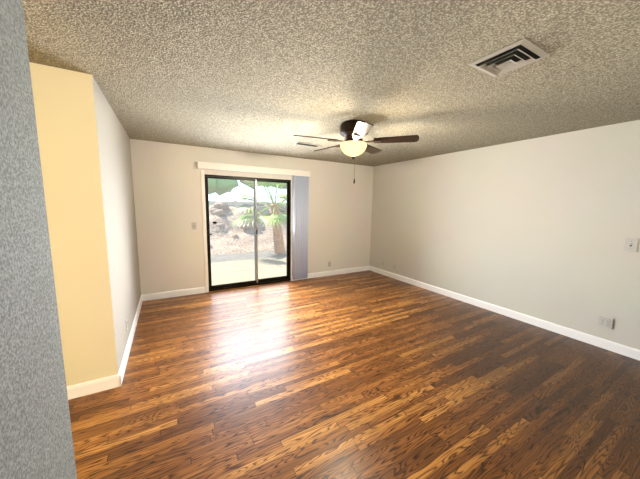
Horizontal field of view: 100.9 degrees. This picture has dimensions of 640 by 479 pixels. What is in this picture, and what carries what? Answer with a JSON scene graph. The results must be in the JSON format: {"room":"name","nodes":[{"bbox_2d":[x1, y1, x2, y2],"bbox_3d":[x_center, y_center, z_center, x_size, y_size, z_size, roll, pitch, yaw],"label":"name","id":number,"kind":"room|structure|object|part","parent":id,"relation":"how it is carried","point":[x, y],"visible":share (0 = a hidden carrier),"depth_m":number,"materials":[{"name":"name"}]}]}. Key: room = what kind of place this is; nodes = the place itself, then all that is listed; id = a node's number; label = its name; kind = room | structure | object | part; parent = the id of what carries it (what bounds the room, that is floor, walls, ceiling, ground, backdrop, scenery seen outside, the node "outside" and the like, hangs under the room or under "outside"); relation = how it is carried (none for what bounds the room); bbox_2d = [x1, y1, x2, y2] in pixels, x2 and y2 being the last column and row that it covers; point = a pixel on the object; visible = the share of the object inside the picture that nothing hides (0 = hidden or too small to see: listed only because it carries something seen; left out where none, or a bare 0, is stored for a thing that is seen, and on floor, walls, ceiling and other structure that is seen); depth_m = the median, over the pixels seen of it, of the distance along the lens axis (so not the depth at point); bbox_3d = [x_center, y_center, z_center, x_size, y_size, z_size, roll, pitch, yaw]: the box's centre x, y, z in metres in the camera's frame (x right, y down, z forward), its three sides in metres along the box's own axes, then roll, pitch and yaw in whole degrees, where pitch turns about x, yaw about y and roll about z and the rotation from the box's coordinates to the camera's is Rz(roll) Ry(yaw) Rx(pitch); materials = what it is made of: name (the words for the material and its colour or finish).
{"room":"empty living room","nodes":[
{"label":"empty living room","id":0,"kind":"room"},
{"bbox_2d":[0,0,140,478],"bbox_3d":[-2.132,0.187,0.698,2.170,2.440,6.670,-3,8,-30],"label":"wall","id":1,"kind":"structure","parent":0,"point":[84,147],"depth_m":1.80,"materials":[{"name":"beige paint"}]},
{"bbox_2d":[67,374,120,399],"bbox_3d":[-2.619,1.230,1.674,2.186,0.105,0.016,-3,8,-30],"label":"baseboard","id":2,"kind":"structure","parent":1,"relation":"attached to","point":[106,383],"depth_m":2.12,"materials":[{"name":"paint"}]},
{"bbox_2d":[118,295,142,384],"bbox_3d":[-2.228,1.045,3.164,0.016,0.105,2.236,-3,8,-30],"label":"baseboard","id":3,"kind":"structure","parent":1,"relation":"attached to","point":[121,372],"depth_m":2.74,"materials":[{"name":"paint"}]},
{"bbox_2d":[130,139,373,294],"bbox_3d":[-0.815,-0.367,5.171,4.590,2.440,0.150,-3,8,-30],"label":"wall","id":4,"kind":"structure","parent":0,"point":[166,176],"depth_m":4.40,"materials":[{"name":"paint"}]},
{"bbox_2d":[142,287,204,300],"bbox_3d":[-2.386,0.890,4.342,0.920,0.105,0.016,-3,8,-30],"label":"baseboard","id":5,"kind":"structure","parent":4,"relation":"attached to","point":[160,295],"depth_m":4.32,"materials":[{"name":"paint"}]},
{"bbox_2d":[201,170,208,291],"bbox_3d":[-1.944,-0.114,4.461,0.053,2.080,0.012,-3,8,-30],"label":"door frame","id":6,"kind":"structure","parent":4,"relation":"attached to","point":[202,171],"depth_m":4.45,"materials":[{"name":"white wood"}]},
{"bbox_2d":[204,174,290,291],"bbox_3d":[-1.279,-0.126,4.918,1.550,2.010,0.131,-3,8,-30],"label":"patio door","id":7,"kind":"structure","parent":4,"relation":"in","point":[288,181],"depth_m":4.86,"materials":[{"name":"black metal"}]},
{"bbox_3d":[-1.542,-0.114,4.732,0.861,1.944,0.068,-3,8,-30],"label":"sliding patio door panel","id":8,"kind":"part","parent":7,"relation":"part of","materials":[{"name":"clear glass"}]},
{"bbox_2d":[197,161,310,176],"bbox_3d":[-1.090,-1.248,4.749,2.042,0.105,0.090,-3,8,-30],"label":"valance","id":9,"kind":"object","parent":4,"relation":"attached to","point":[205,165],"depth_m":4.63,"materials":[{"name":"white wood"}]},
{"bbox_2d":[292,175,308,279],"bbox_3d":[-1.110,-0.217,4.885,1.990,2.134,0.082,-3,8,-30],"label":"vertical blinds","id":10,"kind":"object","parent":4,"relation":"attached to","point":[300,184],"visible":0.84,"depth_m":5.27,"materials":[{"name":"plastic"}]},
{"bbox_2d":[292,266,368,280],"bbox_3d":[0.314,0.738,5.879,2.040,0.105,0.016,-3,8,-30],"label":"baseboard","id":11,"kind":"structure","parent":4,"relation":"attached to","point":[365,268],"depth_m":5.89,"materials":[{"name":"paint"}]},
{"bbox_2d":[22,0,639,166],"bbox_3d":[-0.081,-1.175,1.604,7.060,0.100,6.820,-3,8,-30],"label":"ceiling","id":12,"kind":"structure","parent":0,"point":[251,76],"depth_m":1.75,"materials":[{"name":"white paint"}]},
{"bbox_2d":[293,142,320,146],"bbox_3d":[-0.187,-1.425,3.973,0.400,0.013,0.140,-3,8,-30],"label":"ceiling vent","id":13,"kind":"object","parent":12,"relation":"in","point":[296,143],"visible":1,"depth_m":3.95,"materials":[{"name":"white metal"}]},
{"bbox_2d":[297,143,317,146],"bbox_3d":[-0.187,-1.423,3.973,0.356,0.009,0.082,-3,8,-30],"label":"grille","id":14,"kind":"object","parent":13,"relation":"attached to","point":[304,144],"depth_m":3.95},
{"bbox_2d":[293,120,418,182],"bbox_3d":[0.340,-0.968,3.004,1.326,0.656,1.319,-3,8,-30],"label":"ceiling fan","id":15,"kind":"object","parent":12,"relation":"hanging from","point":[353,131],"visible":1,"depth_m":2.86,"materials":[{"name":"brown wood"}]},
{"bbox_3d":[0.377,-1.014,2.983,0.300,0.148,0.300,-3,8,-30],"label":"lamp shade","id":16,"kind":"part","parent":15,"relation":"part of","materials":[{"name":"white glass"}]},
{"bbox_2d":[468,38,549,76],"bbox_3d":[1.151,-1.089,1.625,0.310,0.034,0.310,-3,8,-30],"label":"ceiling vent","id":17,"kind":"object","parent":12,"relation":"in","point":[520,53],"visible":1,"depth_m":1.59,"materials":[{"name":"white metal"}]},
{"bbox_2d":[68,270,639,478],"bbox_3d":[-0.123,1.343,1.929,7.060,0.100,6.820,-3,8,-30],"label":"floor","id":18,"kind":"structure","parent":0,"point":[368,374],"depth_m":2.17,"materials":[{"name":"brown wood"}]},
{"bbox_2d":[370,120,639,349],"bbox_3d":[2.897,-0.085,3.473,0.150,2.440,6.820,-3,8,-30],"label":"wall","id":19,"kind":"structure","parent":0,"point":[539,227],"depth_m":3.50,"materials":[{"name":"paint"}]},
{"bbox_2d":[369,266,639,360],"bbox_3d":[2.805,1.077,3.582,0.016,0.105,6.520,-3,8,-30],"label":"baseboard","id":20,"kind":"structure","parent":19,"relation":"attached to","point":[618,348],"depth_m":3.52,"materials":[{"name":"paint"}]},
{"bbox_2d":[598,316,613,328],"bbox_3d":[3.166,0.917,2.930,0.017,0.109,0.110,-3,8,-30],"label":"wall outlet plate","id":21,"kind":"object","parent":19,"relation":"attached to","point":[604,323],"visible":1,"depth_m":2.92,"materials":[{"name":"white plastic"}]},
{"bbox_2d":[624,238,638,251],"bbox_3d":[3.225,0.056,2.740,0.019,0.144,0.088,-3,8,-30],"label":"light switch","id":22,"kind":"object","parent":19,"relation":"attached to","point":[634,243],"visible":1,"depth_m":2.74,"materials":[{"name":"white plastic"}]},
{"label":"outside","id":23,"kind":"structure","parent":0,"visible":0},
{"bbox_2d":[211,250,285,262],"bbox_3d":[-11.803,-2.428,30.627,70.000,0.240,55.030,-3,8,-30],"label":"gravel ground","id":24,"kind":"structure","parent":23,"point":[265,254],"depth_m":8.12,"materials":[{"name":"grey gravel"}]},
{"bbox_2d":[208,178,259,195],"bbox_3d":[-4.811,-2.640,13.438,4.783,4.896,2.848,-3,8,-30],"label":"leafy tree","id":25,"kind":"object","parent":24,"relation":"on","point":[218,186],"visible":0.17,"depth_m":12.61,"materials":[{"name":"green plant"}]},
{"bbox_2d":[209,204,286,254],"bbox_3d":[-3.077,-0.850,12.409,13.000,1.669,7.400,-3,8,-30],"label":"mound","id":26,"kind":"object","parent":24,"relation":"on","point":[221,240],"visible":0.2,"depth_m":9.71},
{"bbox_2d":[210,201,286,247],"bbox_3d":[-2.888,-0.765,11.200,7.566,1.684,4.246,-3,8,-30],"label":"boulders","id":27,"kind":"object","parent":26,"relation":"on","point":[217,208],"visible":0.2,"depth_m":10.25,"materials":[{"name":"grey stone"}]},
{"bbox_2d":[209,200,286,207],"bbox_3d":[-5.051,-1.846,19.039,34.220,1.880,0.300,-3,8,-30],"label":"wall","id":28,"kind":"structure","parent":24,"relation":"on","point":[235,203],"depth_m":18.36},
{"bbox_2d":[211,256,285,284],"bbox_3d":[-0.989,0.733,6.670,8.800,0.108,2.340,-3,8,-30],"label":"patio slab","id":29,"kind":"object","parent":24,"relation":"on","point":[227,272],"visible":0.18,"depth_m":6.24,"materials":[{"name":"beige concrete"}]},
{"bbox_2d":[230,181,286,253],"bbox_3d":[-1.424,-0.925,8.311,2.910,2.821,2.648,-3,8,-30],"label":"palm tree","id":30,"kind":"object","parent":24,"relation":"on","point":[275,218],"visible":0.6,"depth_m":8.17,"materials":[{"name":"green plant"}]},
{"bbox_2d":[272,185,286,188],"bbox_3d":[-1.952,-3.615,18.915,4.428,5.525,3.043,-3,8,-30],"label":"tree","id":31,"kind":"object","parent":24,"relation":"on","point":[283,186],"visible":0.02,"depth_m":17.75,"materials":[{"name":"green plant"}]}
]}

